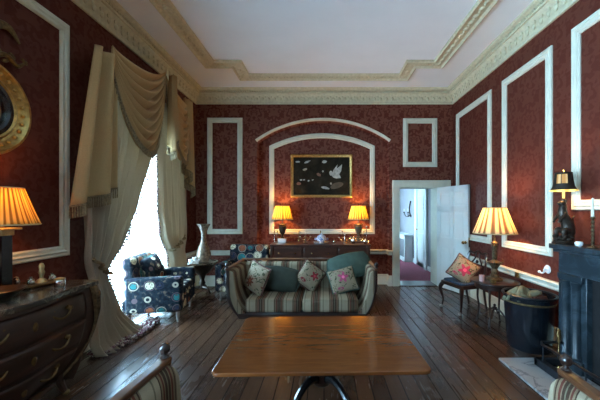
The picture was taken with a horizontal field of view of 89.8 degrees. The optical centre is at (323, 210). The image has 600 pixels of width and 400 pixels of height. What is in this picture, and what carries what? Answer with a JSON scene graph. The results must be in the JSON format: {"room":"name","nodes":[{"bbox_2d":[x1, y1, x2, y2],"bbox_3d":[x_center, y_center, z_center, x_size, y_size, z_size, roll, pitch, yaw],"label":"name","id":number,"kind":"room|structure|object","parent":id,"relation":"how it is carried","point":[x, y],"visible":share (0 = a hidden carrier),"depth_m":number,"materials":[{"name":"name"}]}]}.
{"room":"historic interior","nodes":[
{"label":"historic interior","id":0,"kind":"room"},
{"bbox_2d":[0,0,195,284],"bbox_3d":[-2.710,-0.450,2.130,0.300,3.900,8.460,0,0,0],"label":"wall","id":1,"kind":"structure","parent":0,"point":[33,166],"depth_m":2.79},
{"bbox_2d":[0,19,31,154],"bbox_3d":[-2.496,-0.955,2.190,0.118,1.090,0.750,0,0,0],"label":"round mirror","id":2,"kind":"object","parent":1,"relation":"attached to","point":[15,110],"visible":1,"depth_m":2.40,"materials":[{"name":"gold metal"}]},
{"bbox_2d":[0,97,4,123],"bbox_3d":[-2.515,-0.785,2.190,0.040,0.390,0.390,0,0,0],"label":"mirror glass","id":3,"kind":"object","parent":2,"relation":"attached to","point":[2,99],"depth_m":2.35,"materials":[{"name":"black mirror"}]},
{"bbox_2d":[12,0,69,264],"bbox_3d":[-2.544,-0.705,2.150,0.032,2.290,1.700,0,0,0],"label":"trim","id":4,"kind":"structure","parent":1,"relation":"attached to","point":[63,249],"depth_m":2.91,"materials":[{"name":"paint"}]},
{"bbox_2d":[109,163,164,308],"bbox_3d":[-2.830,-0.010,4.340,0.060,2.980,1.880,0,0,0],"label":"window","id":5,"kind":"structure","parent":1,"relation":"in","point":[143,237],"depth_m":4.69,"materials":[{"name":"white glass"}]},
{"bbox_3d":[-2.510,-1.625,4.350,0.100,0.050,1.700,0,0,0],"label":"board","id":6,"kind":"object","parent":1,"relation":"attached to","visible":0},
{"bbox_2d":[84,101,160,356],"bbox_3d":[-2.340,-0.077,3.725,0.397,3.146,1.388,0,0,0],"label":"curtain","id":7,"kind":"object","parent":6,"relation":"hanging from","point":[106,228],"visible":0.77,"depth_m":3.42,"materials":[{"name":"fabric"}]},
{"bbox_2d":[111,45,165,157],"bbox_3d":[-2.293,-1.375,3.885,0.142,1.373,1.134,0,0,0],"label":"swag","id":8,"kind":"object","parent":7,"relation":"attached to","point":[141,93],"visible":0.98,"depth_m":3.74,"materials":[{"name":"fabric"}]},
{"bbox_2d":[69,44,117,218],"bbox_3d":[-2.340,-0.825,3.080,0.179,1.790,0.656,0,0,0],"label":"curtain tail","id":9,"kind":"object","parent":8,"relation":"hanging from","point":[96,170],"visible":0.99,"depth_m":3.11,"materials":[{"name":"fabric"}]},
{"bbox_2d":[151,103,195,296],"bbox_3d":[-2.378,-0.082,4.762,0.314,3.136,1.039,0,0,0],"label":"curtain","id":10,"kind":"object","parent":6,"relation":"hanging from","point":[169,192],"visible":0.71,"depth_m":4.67,"materials":[{"name":"fabric"}]},
{"bbox_2d":[166,76,188,165],"bbox_3d":[-2.293,-1.369,4.840,0.142,1.286,0.784,0,0,0],"label":"swag","id":11,"kind":"object","parent":10,"relation":"attached to","point":[183,151],"visible":0.62,"depth_m":4.80,"materials":[{"name":"fabric"}]},
{"bbox_2d":[166,75,178,160],"bbox_3d":[-2.250,-1.380,4.460,0.180,1.280,0.138,0,0,0],"label":"curtain tail","id":12,"kind":"object","parent":11,"relation":"hanging from","point":[172,146],"visible":1,"depth_m":4.42,"materials":[{"name":"fabric"}]},
{"bbox_2d":[181,97,195,196],"bbox_3d":[-2.310,-1.060,5.115,0.180,1.680,0.208,0,0,0],"label":"curtain tail","id":13,"kind":"object","parent":11,"relation":"hanging from","point":[188,171],"visible":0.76,"depth_m":5.08,"materials":[{"name":"fabric"}]},
{"bbox_2d":[39,259,599,399],"bbox_3d":[-0.065,1.547,4.600,5.690,0.106,13.600,0,0,0],"label":"floor","id":14,"kind":"structure","parent":0,"point":[462,355],"depth_m":3.07,"materials":[{"name":"brown wood"}]},
{"bbox_2d":[0,280,101,399],"bbox_3d":[-2.227,1.051,2.000,0.627,0.902,1.277,0,0,0],"label":"commode","id":15,"kind":"object","parent":14,"relation":"on","point":[46,331],"visible":0.99,"depth_m":2.13,"materials":[{"name":"brown wood"}]},
{"bbox_2d":[0,284,27,301],"bbox_3d":[-2.170,0.561,2.000,0.280,0.078,0.280,0,0,0],"label":"bowl","id":16,"kind":"object","parent":15,"relation":"on","point":[7,292],"visible":1,"depth_m":2.03,"materials":[{"name":"brown wood"}]},
{"bbox_2d":[14,278,20,284],"bbox_3d":[-2.320,0.555,2.270,0.036,0.090,0.035,0,0,0],"label":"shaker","id":17,"kind":"object","parent":15,"relation":"on","point":[17,281],"visible":0.44,"depth_m":2.26,"materials":[{"name":"brown"}]},
{"bbox_2d":[0,186,41,285],"bbox_3d":[-2.360,0.212,2.200,0.424,0.774,0.424,0,0,0],"label":"table lamp","id":18,"kind":"object","parent":15,"relation":"on","point":[16,208],"visible":0.98,"depth_m":2.17,"materials":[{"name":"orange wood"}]},
{"bbox_2d":[24,263,55,288],"bbox_3d":[-2.260,0.508,2.400,0.120,0.186,0.240,0,0,10],"label":"inkstand","id":19,"kind":"object","parent":15,"relation":"on","point":[31,283],"visible":0.79,"depth_m":2.38,"materials":[{"name":"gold metal"}]},
{"bbox_2d":[24,280,53,287],"bbox_3d":[-2.260,0.579,2.400,0.120,0.018,0.240,0,0,10],"label":"tray","id":20,"kind":"object","parent":19,"relation":"on","point":[37,283],"depth_m":2.36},
{"bbox_2d":[54,277,65,287],"bbox_3d":[-2.080,0.560,2.360,0.072,0.080,0.072,0,0,0],"label":"lidded jar","id":21,"kind":"object","parent":15,"relation":"on","point":[59,282],"visible":1,"depth_m":2.34,"materials":[{"name":"silver metal"}]},
{"bbox_2d":[122,251,194,321],"bbox_3d":[-2.344,1.060,4.331,0.748,0.880,0.824,0,0,-11],"label":"armchair","id":22,"kind":"object","parent":14,"relation":"on","point":[172,292],"visible":0.88,"depth_m":3.95,"materials":[{"name":"fabric"}]},
{"bbox_2d":[140,252,166,276],"bbox_3d":[-2.490,0.840,4.350,0.246,0.451,0.522,0,0,12],"label":"cushion","id":23,"kind":"object","parent":22,"relation":"on","point":[151,265],"visible":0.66,"depth_m":4.26,"materials":[{"name":"blue fabric"}]},
{"bbox_2d":[184,279,192,293],"bbox_3d":[-2.258,1.105,4.348,0.562,0.130,0.546,0,0,-11],"label":"seat cushion","id":24,"kind":"object","parent":22,"relation":"on","point":[188,283],"depth_m":4.43,"materials":[{"name":"blue fabric"}]},
{"bbox_2d":[187,259,217,294],"bbox_3d":[-2.200,1.202,5.420,0.550,0.574,0.550,0,0,0],"label":"table","id":25,"kind":"object","parent":14,"relation":"on","point":[201,269],"visible":0.82,"depth_m":5.33,"materials":[{"name":"brown wood"}]},
{"bbox_2d":[196,224,210,261],"bbox_3d":[-2.190,0.580,5.460,0.255,0.690,0.255,0,0,0],"label":"vase","id":26,"kind":"object","parent":25,"relation":"on","point":[203,254],"visible":0.99,"depth_m":5.39,"materials":[{"name":"silver metal"}]},
{"bbox_2d":[215,244,268,300],"bbox_3d":[-1.400,1.060,5.314,0.800,0.880,0.719,0,0,3],"label":"armchair","id":27,"kind":"object","parent":14,"relation":"on","point":[237,251],"visible":0.32,"depth_m":5.52,"materials":[{"name":"fabric"}]},
{"bbox_2d":[225,258,377,318],"bbox_3d":[-0.285,1.077,4.223,1.955,0.847,0.855,0,0,0],"label":"sofa","id":28,"kind":"object","parent":14,"relation":"on","point":[244,303],"visible":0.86,"depth_m":3.84,"materials":[{"name":"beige fabric"}]},
{"bbox_2d":[244,259,270,295],"bbox_3d":[-0.920,0.925,4.120,0.511,0.492,0.204,0,0,31],"label":"cushion","id":29,"kind":"object","parent":28,"relation":"on","point":[257,277],"visible":0.98,"depth_m":4.02,"materials":[{"name":"beige fabric"}]},
{"bbox_2d":[245,287,304,311],"bbox_3d":[-0.650,1.212,4.147,0.724,0.175,0.665,0,0,0],"label":"seat cushion","id":30,"kind":"object","parent":28,"relation":"on","point":[270,301],"depth_m":3.82,"materials":[{"name":"beige fabric"}]},
{"bbox_2d":[264,266,299,291],"bbox_3d":[-0.630,0.970,4.260,0.602,0.361,0.251,0,0,6],"label":"cushion","id":31,"kind":"object","parent":28,"relation":"on","point":[281,279],"visible":0.74,"depth_m":4.16,"materials":[{"name":"teal fabric"}]},
{"bbox_2d":[298,258,325,290],"bbox_3d":[-0.200,0.935,4.300,0.513,0.506,0.209,0,0,-7],"label":"cushion","id":32,"kind":"object","parent":28,"relation":"on","point":[310,276],"visible":0.91,"depth_m":4.24,"materials":[{"name":"beige fabric"}]},
{"bbox_2d":[302,287,357,311],"bbox_3d":[0.080,1.212,4.147,0.724,0.175,0.665,0,0,0],"label":"seat cushion","id":33,"kind":"object","parent":28,"relation":"on","point":[322,299],"depth_m":3.82,"materials":[{"name":"beige fabric"}]},
{"bbox_2d":[326,265,359,293],"bbox_3d":[0.260,0.960,4.160,0.430,0.400,0.226,0,0,-20],"label":"cushion","id":34,"kind":"object","parent":28,"relation":"on","point":[341,280],"visible":0.97,"depth_m":4.10,"materials":[{"name":"beige fabric"}]},
{"bbox_2d":[326,251,369,277],"bbox_3d":[0.370,0.800,4.380,0.666,0.398,0.319,0,0,-10],"label":"cushion","id":35,"kind":"object","parent":28,"relation":"on","point":[358,260],"visible":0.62,"depth_m":4.31,"materials":[{"name":"teal fabric"}]},
{"bbox_2d":[269,225,370,257],"bbox_3d":[-0.070,0.890,5.818,1.880,1.220,0.624,0,0,0],"label":"sideboard","id":36,"kind":"object","parent":14,"relation":"on","point":[290,249],"visible":0.45,"depth_m":5.54,"materials":[{"name":"brown wood"}]},
{"bbox_2d":[272,206,292,242],"bbox_3d":[-0.820,0.258,5.920,0.424,0.725,0.424,0,0,0],"label":"table lamp","id":37,"kind":"object","parent":36,"relation":"on","point":[282,213],"visible":1,"depth_m":5.81,"materials":[{"name":"fabric"}]},
{"bbox_2d":[299,231,310,243],"bbox_3d":[-0.360,0.498,5.740,0.214,0.244,0.147,0,0,31],"label":"candelabrum","id":38,"kind":"object","parent":36,"relation":"on","point":[305,239],"visible":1,"depth_m":5.73,"materials":[{"name":"silver metal"}]},
{"bbox_2d":[313,233,328,243],"bbox_3d":[-0.050,0.520,5.740,0.320,0.200,0.320,0,0,0],"label":"soup tureen","id":39,"kind":"object","parent":36,"relation":"on","point":[321,239],"visible":1,"depth_m":5.68,"materials":[{"name":"ceramic"}]},
{"bbox_2d":[316,237,325,242],"bbox_3d":[-0.050,0.553,5.740,0.200,0.097,0.200,0,0,0],"label":"bowl","id":40,"kind":"object","parent":39,"relation":"on","point":[319,239],"depth_m":5.67,"materials":[{"name":"white ceramic"}]},
{"bbox_2d":[338,232,351,243],"bbox_3d":[0.400,0.512,5.760,0.232,0.216,0.158,0,0,31],"label":"candelabrum","id":41,"kind":"object","parent":36,"relation":"on","point":[344,242],"visible":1,"depth_m":5.75,"materials":[{"name":"silver metal"}]},
{"bbox_2d":[348,236,358,243],"bbox_3d":[0.563,0.547,5.718,0.172,0.145,0.120,0,0,33],"label":"teapot","id":42,"kind":"object","parent":36,"relation":"on","point":[352,240],"visible":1,"depth_m":5.69,"materials":[{"name":"silver metal"}]},
{"bbox_2d":[348,206,368,242],"bbox_3d":[0.680,0.258,5.920,0.424,0.725,0.424,0,0,0],"label":"table lamp","id":43,"kind":"object","parent":36,"relation":"on","point":[358,213],"visible":1,"depth_m":5.81,"materials":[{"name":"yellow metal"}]},
{"bbox_2d":[212,316,430,399],"bbox_3d":[-0.020,1.250,2.355,1.390,0.500,0.990,0,0,-1],"label":"coffee table","id":44,"kind":"object","parent":14,"relation":"on","point":[321,349],"visible":1,"depth_m":2.18,"materials":[{"name":"brown wood"}]},
{"bbox_2d":[109,343,599,399],"bbox_3d":[0.134,1.077,1.028,1.955,0.847,0.855,0,0,4],"label":"sofa","id":45,"kind":"object","parent":14,"relation":"on","point":[160,381],"visible":1,"depth_m":1.33,"materials":[{"name":"beige fabric"}]},
{"bbox_2d":[400,232,413,261],"bbox_3d":[2.470,1.100,9.400,0.280,0.800,1.320,0,0,0],"label":"radiator cover","id":46,"kind":"object","parent":14,"relation":"on","point":[406,240],"visible":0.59,"depth_m":8.78,"materials":[{"name":"white paint"}]},
{"bbox_2d":[400,238,403,256],"bbox_3d":[2.405,1.100,9.400,0.050,0.600,1.120,0,0,0],"label":"grille","id":47,"kind":"object","parent":46,"relation":"attached to","point":[401,239],"depth_m":9.12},
{"bbox_2d":[438,250,487,315],"bbox_3d":[2.132,1.052,4.566,0.557,0.897,0.530,0,0,-16],"label":"chair","id":48,"kind":"object","parent":14,"relation":"on","point":[450,281],"visible":0.66,"depth_m":4.45,"materials":[{"name":"dark wood"},{"name":"fabric"}]},
{"bbox_2d":[445,253,481,282],"bbox_3d":[2.070,0.875,4.460,0.499,0.498,0.180,0,0,23],"label":"cushion","id":49,"kind":"object","parent":48,"relation":"on","point":[462,269],"visible":0.9,"depth_m":4.41,"materials":[{"name":"beige fabric"}]},
{"bbox_2d":[470,276,520,330],"bbox_3d":[2.235,1.204,3.930,0.570,0.597,0.570,0,0,0],"label":"side table","id":50,"kind":"object","parent":14,"relation":"on","point":[507,282],"visible":0.8,"depth_m":3.83,"materials":[{"name":"brown wood"}]},
{"bbox_2d":[479,274,484,281],"bbox_3d":[2.030,0.863,3.860,0.064,0.082,0.063,0,0,0],"label":"mug","id":51,"kind":"object","parent":50,"relation":"on","point":[481,277],"visible":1,"depth_m":3.83,"materials":[{"name":"white ceramic"}]},
{"bbox_2d":[472,207,517,281],"bbox_3d":[2.235,0.430,3.930,0.526,0.950,0.526,0,0,0],"label":"table lamp","id":52,"kind":"object","parent":50,"relation":"on","point":[494,221],"visible":0.99,"depth_m":3.81,"materials":[{"name":"beige fabric"}]},
{"bbox_2d":[501,287,558,354],"bbox_3d":[2.275,1.203,3.330,0.532,0.594,0.532,0,0,0],"label":"bin","id":53,"kind":"object","parent":14,"relation":"on","point":[529,322],"visible":0.87,"depth_m":3.15,"materials":[{"name":"black metal"}]},
{"bbox_2d":[502,285,541,301],"bbox_3d":[2.178,0.920,3.331,0.356,0.180,0.270,0,0,-19],"label":"firewood logs","id":54,"kind":"object","parent":53,"relation":"in","point":[521,291],"visible":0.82,"depth_m":3.29},
{"bbox_2d":[532,296,547,298],"bbox_3d":[2.360,0.976,3.301,0.265,0.102,0.096,0,0,-29],"label":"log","id":55,"kind":"object","parent":53,"relation":"in","point":[538,297],"visible":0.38,"depth_m":3.28,"materials":[{"name":"brown wood"}]},
{"bbox_2d":[498,358,599,399],"bbox_3d":[2.045,1.490,1.890,0.570,0.020,2.280,0,0,0],"label":"hearthstone","id":56,"kind":"object","parent":14,"relation":"on","point":[535,377],"visible":0.55,"depth_m":2.72,"materials":[{"name":"white stone"}]},
{"bbox_2d":[556,329,561,367],"bbox_3d":[2.240,1.300,2.860,0.070,0.360,0.068,0,0,0],"label":"iron","id":57,"kind":"object","parent":56,"relation":"on","point":[558,335],"visible":0.91,"depth_m":2.85,"materials":[{"name":"gold metal"}]},
{"bbox_2d":[534,341,599,381],"bbox_3d":[2.165,1.363,1.900,0.270,0.233,2.000,0,0,0],"label":"fender","id":58,"kind":"object","parent":56,"relation":"on","point":[547,364],"visible":0.64,"depth_m":2.77,"materials":[{"name":"metal"}]},
{"bbox_2d":[549,243,599,384],"bbox_3d":[2.425,0.912,1.900,0.310,1.175,2.300,0,0,0],"label":"fireplace","id":59,"kind":"object","parent":14,"relation":"on","point":[578,275],"visible":0.85,"depth_m":2.71,"materials":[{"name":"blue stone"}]},
{"bbox_2d":[549,169,578,244],"bbox_3d":[2.375,-0.048,2.975,0.236,0.745,0.236,0,0,0],"label":"table lamp","id":60,"kind":"object","parent":59,"relation":"on","point":[563,182],"visible":1,"depth_m":2.93,"materials":[{"name":"brown metal"}]},
{"bbox_2d":[549,243,599,258],"bbox_3d":[2.430,0.365,1.900,0.300,0.080,2.300,0,0,0],"label":"mantel shelf","id":61,"kind":"object","parent":59,"relation":"attached to","point":[583,252],"depth_m":2.74,"materials":[{"name":"black stone"}]},
{"bbox_2d":[574,241,583,246],"bbox_3d":[2.345,0.302,2.760,0.068,0.045,0.067,0,0,0],"label":"bowl","id":62,"kind":"object","parent":59,"relation":"on","point":[577,243],"visible":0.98,"depth_m":2.74,"materials":[{"name":"ceramic"}]},
{"bbox_2d":[587,198,598,248],"bbox_3d":[2.360,0.104,2.635,0.084,0.442,0.084,0,0,0],"label":"candlestick","id":63,"kind":"object","parent":59,"relation":"on","point":[592,217],"visible":0.99,"depth_m":2.63,"materials":[{"name":"brown metal"}]},
{"bbox_2d":[591,198,594,216],"bbox_3d":[2.360,-0.027,2.635,0.025,0.180,0.025,0,0,0],"label":"candle","id":64,"kind":"object","parent":63,"relation":"on","point":[592,200],"depth_m":2.63,"materials":[{"name":"wax"}]},
{"bbox_2d":[196,105,452,275],"bbox_3d":[0.010,-0.450,6.175,5.140,3.900,0.350,0,0,0],"label":"wall","id":65,"kind":"structure","parent":0,"point":[307,213],"depth_m":6.00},
{"bbox_2d":[207,118,241,233],"bbox_3d":[-1.980,-0.700,5.984,0.700,2.320,0.032,0,0,0],"label":"trim","id":66,"kind":"structure","parent":65,"relation":"attached to","point":[210,121],"depth_m":5.98,"materials":[{"name":"paint"}]},
{"bbox_2d":[186,249,392,257],"bbox_3d":[-0.656,0.835,5.965,3.985,0.100,0.718,0,0,-10],"label":"trim","id":67,"kind":"structure","parent":65,"relation":"attached to","point":[372,251],"depth_m":5.97,"materials":[{"name":"paint"}]},
{"bbox_2d":[195,274,391,285],"bbox_3d":[-0.661,1.395,5.978,3.986,0.210,0.713,0,0,-10],"label":"baseboard","id":68,"kind":"structure","parent":65,"relation":"attached to","point":[382,278],"depth_m":5.98,"materials":[{"name":"paint"}]},
{"bbox_2d":[290,154,352,197],"bbox_3d":[-0.050,-0.715,6.120,1.267,0.890,0.059,0,0,0],"label":"painting","id":69,"kind":"object","parent":65,"relation":"attached to","point":[312,175],"visible":1,"depth_m":6.14,"materials":[{"name":"black paint"}]},
{"bbox_2d":[269,133,374,233],"bbox_3d":[-0.040,-0.560,6.134,2.160,2.060,0.032,0,0,0],"label":"trim","id":70,"kind":"structure","parent":65,"relation":"attached to","point":[272,147],"depth_m":6.13,"materials":[{"name":"paint"}]},
{"bbox_2d":[255,118,390,141],"bbox_3d":[-0.020,-1.617,5.973,2.702,0.475,0.055,0,0,0],"label":"trim","id":71,"kind":"structure","parent":65,"relation":"attached to","point":[310,119],"depth_m":5.95,"materials":[{"name":"paint"}]},
{"bbox_2d":[400,281,436,285],"bbox_3d":[1.885,1.519,6.190,0.770,0.062,0.420,0,0,0],"label":"trim","id":72,"kind":"structure","parent":65,"relation":"attached to","point":[402,283],"depth_m":6.16,"materials":[{"name":"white wood"}]},
{"bbox_2d":[403,118,436,166],"bbox_3d":[1.920,-1.365,5.984,0.680,0.970,0.032,0,0,0],"label":"trim","id":73,"kind":"structure","parent":65,"relation":"attached to","point":[406,121],"depth_m":5.98,"materials":[{"name":"paint"}]},
{"bbox_2d":[392,180,450,285],"bbox_3d":[1.948,0.443,6.162,1.165,2.115,0.395,0,0,0],"label":"trim","id":74,"kind":"structure","parent":65,"relation":"attached to","point":[397,185],"depth_m":5.98,"materials":[{"name":"paint"}]},
{"bbox_2d":[437,184,469,295],"bbox_3d":[2.398,0.510,5.609,0.200,1.950,0.782,0,0,-21],"label":"door","id":75,"kind":"structure","parent":65,"relation":"in","point":[453,202],"depth_m":5.60,"materials":[{"name":"white paint"}]},
{"bbox_2d":[116,0,533,86],"bbox_3d":[-0.065,-2.450,2.080,5.690,0.100,8.560,0,0,0],"label":"ceiling","id":76,"kind":"structure","parent":0,"point":[268,36],"depth_m":4.13,"materials":[{"name":"white paint"}]},
{"bbox_2d":[149,0,498,80],"bbox_3d":[0.000,-2.380,2.000,3.940,0.049,6.900,0,0,0],"label":"trim","id":77,"kind":"structure","parent":76,"relation":"attached to","point":[168,11],"depth_m":4.75,"materials":[{"name":"beige paint"}]},
{"bbox_2d":[400,0,599,327],"bbox_3d":[2.680,-0.450,4.650,0.200,3.900,13.500,0,0,0],"label":"wall","id":78,"kind":"structure","parent":0,"point":[525,94],"depth_m":3.73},
{"bbox_2d":[71,0,578,104],"bbox_3d":[0.016,-2.265,2.006,5.151,0.270,8.012,0,0,0],"label":"trim","id":79,"kind":"structure","parent":78,"relation":"attached to","point":[109,14],"depth_m":5.00,"materials":[{"name":"beige paint"}]},
{"bbox_2d":[403,201,410,216],"bbox_3d":[2.525,-0.052,9.000,0.190,0.503,0.497,0,0,0],"label":"wall sconce","id":80,"kind":"object","parent":78,"relation":"attached to","point":[410,201],"visible":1,"depth_m":8.99,"materials":[{"name":"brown metal"}]},
{"bbox_2d":[414,189,427,269],"bbox_3d":[2.572,0.250,8.050,0.095,2.500,1.000,0,0,0],"label":"curtain","id":81,"kind":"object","parent":78,"relation":"in","point":[420,195],"depth_m":8.00,"materials":[{"name":"white fabric"}]},
{"bbox_2d":[413,258,430,271],"bbox_3d":[2.610,1.440,8.875,0.020,0.120,5.050,0,0,0],"label":"baseboard","id":82,"kind":"structure","parent":78,"relation":"attached to","point":[428,267],"depth_m":7.54,"materials":[{"name":"white paint"}]},
{"bbox_2d":[456,89,491,243],"bbox_3d":[2.564,-0.680,5.215,0.032,2.380,1.210,0,0,0],"label":"trim","id":83,"kind":"structure","parent":78,"relation":"attached to","point":[487,96],"depth_m":4.69,"materials":[{"name":"paint"}]},
{"bbox_2d":[469,256,558,291],"bbox_3d":[2.555,0.835,4.500,0.050,0.100,3.000,0,0,0],"label":"trim","id":84,"kind":"structure","parent":78,"relation":"attached to","point":[541,281],"depth_m":3.75,"materials":[{"name":"paint"}]},
{"bbox_2d":[470,289,558,347],"bbox_3d":[2.569,1.395,4.500,0.022,0.210,3.000,0,0,0],"label":"baseboard","id":85,"kind":"structure","parent":78,"relation":"attached to","point":[494,299],"depth_m":4.57,"materials":[{"name":"paint"}]},
{"bbox_2d":[502,45,552,256],"bbox_3d":[2.564,-0.677,3.853,0.032,2.385,0.945,0,0,0],"label":"trim","id":86,"kind":"structure","parent":78,"relation":"attached to","point":[547,54],"depth_m":3.46,"materials":[{"name":"paint"}]},
{"bbox_2d":[538,265,550,273],"bbox_3d":[2.545,0.675,3.469,0.068,0.110,0.137,0,0,0],"label":"lever","id":87,"kind":"object","parent":78,"relation":"attached to","point":[547,268],"visible":1,"depth_m":3.44,"materials":[{"name":"ceramic"}]},
{"bbox_2d":[571,9,599,209],"bbox_3d":[2.564,-0.945,1.930,0.032,1.870,2.360,0,0,0],"label":"trim","id":88,"kind":"structure","parent":78,"relation":"attached to","point":[577,203],"depth_m":3.02,"materials":[{"name":"paint"}]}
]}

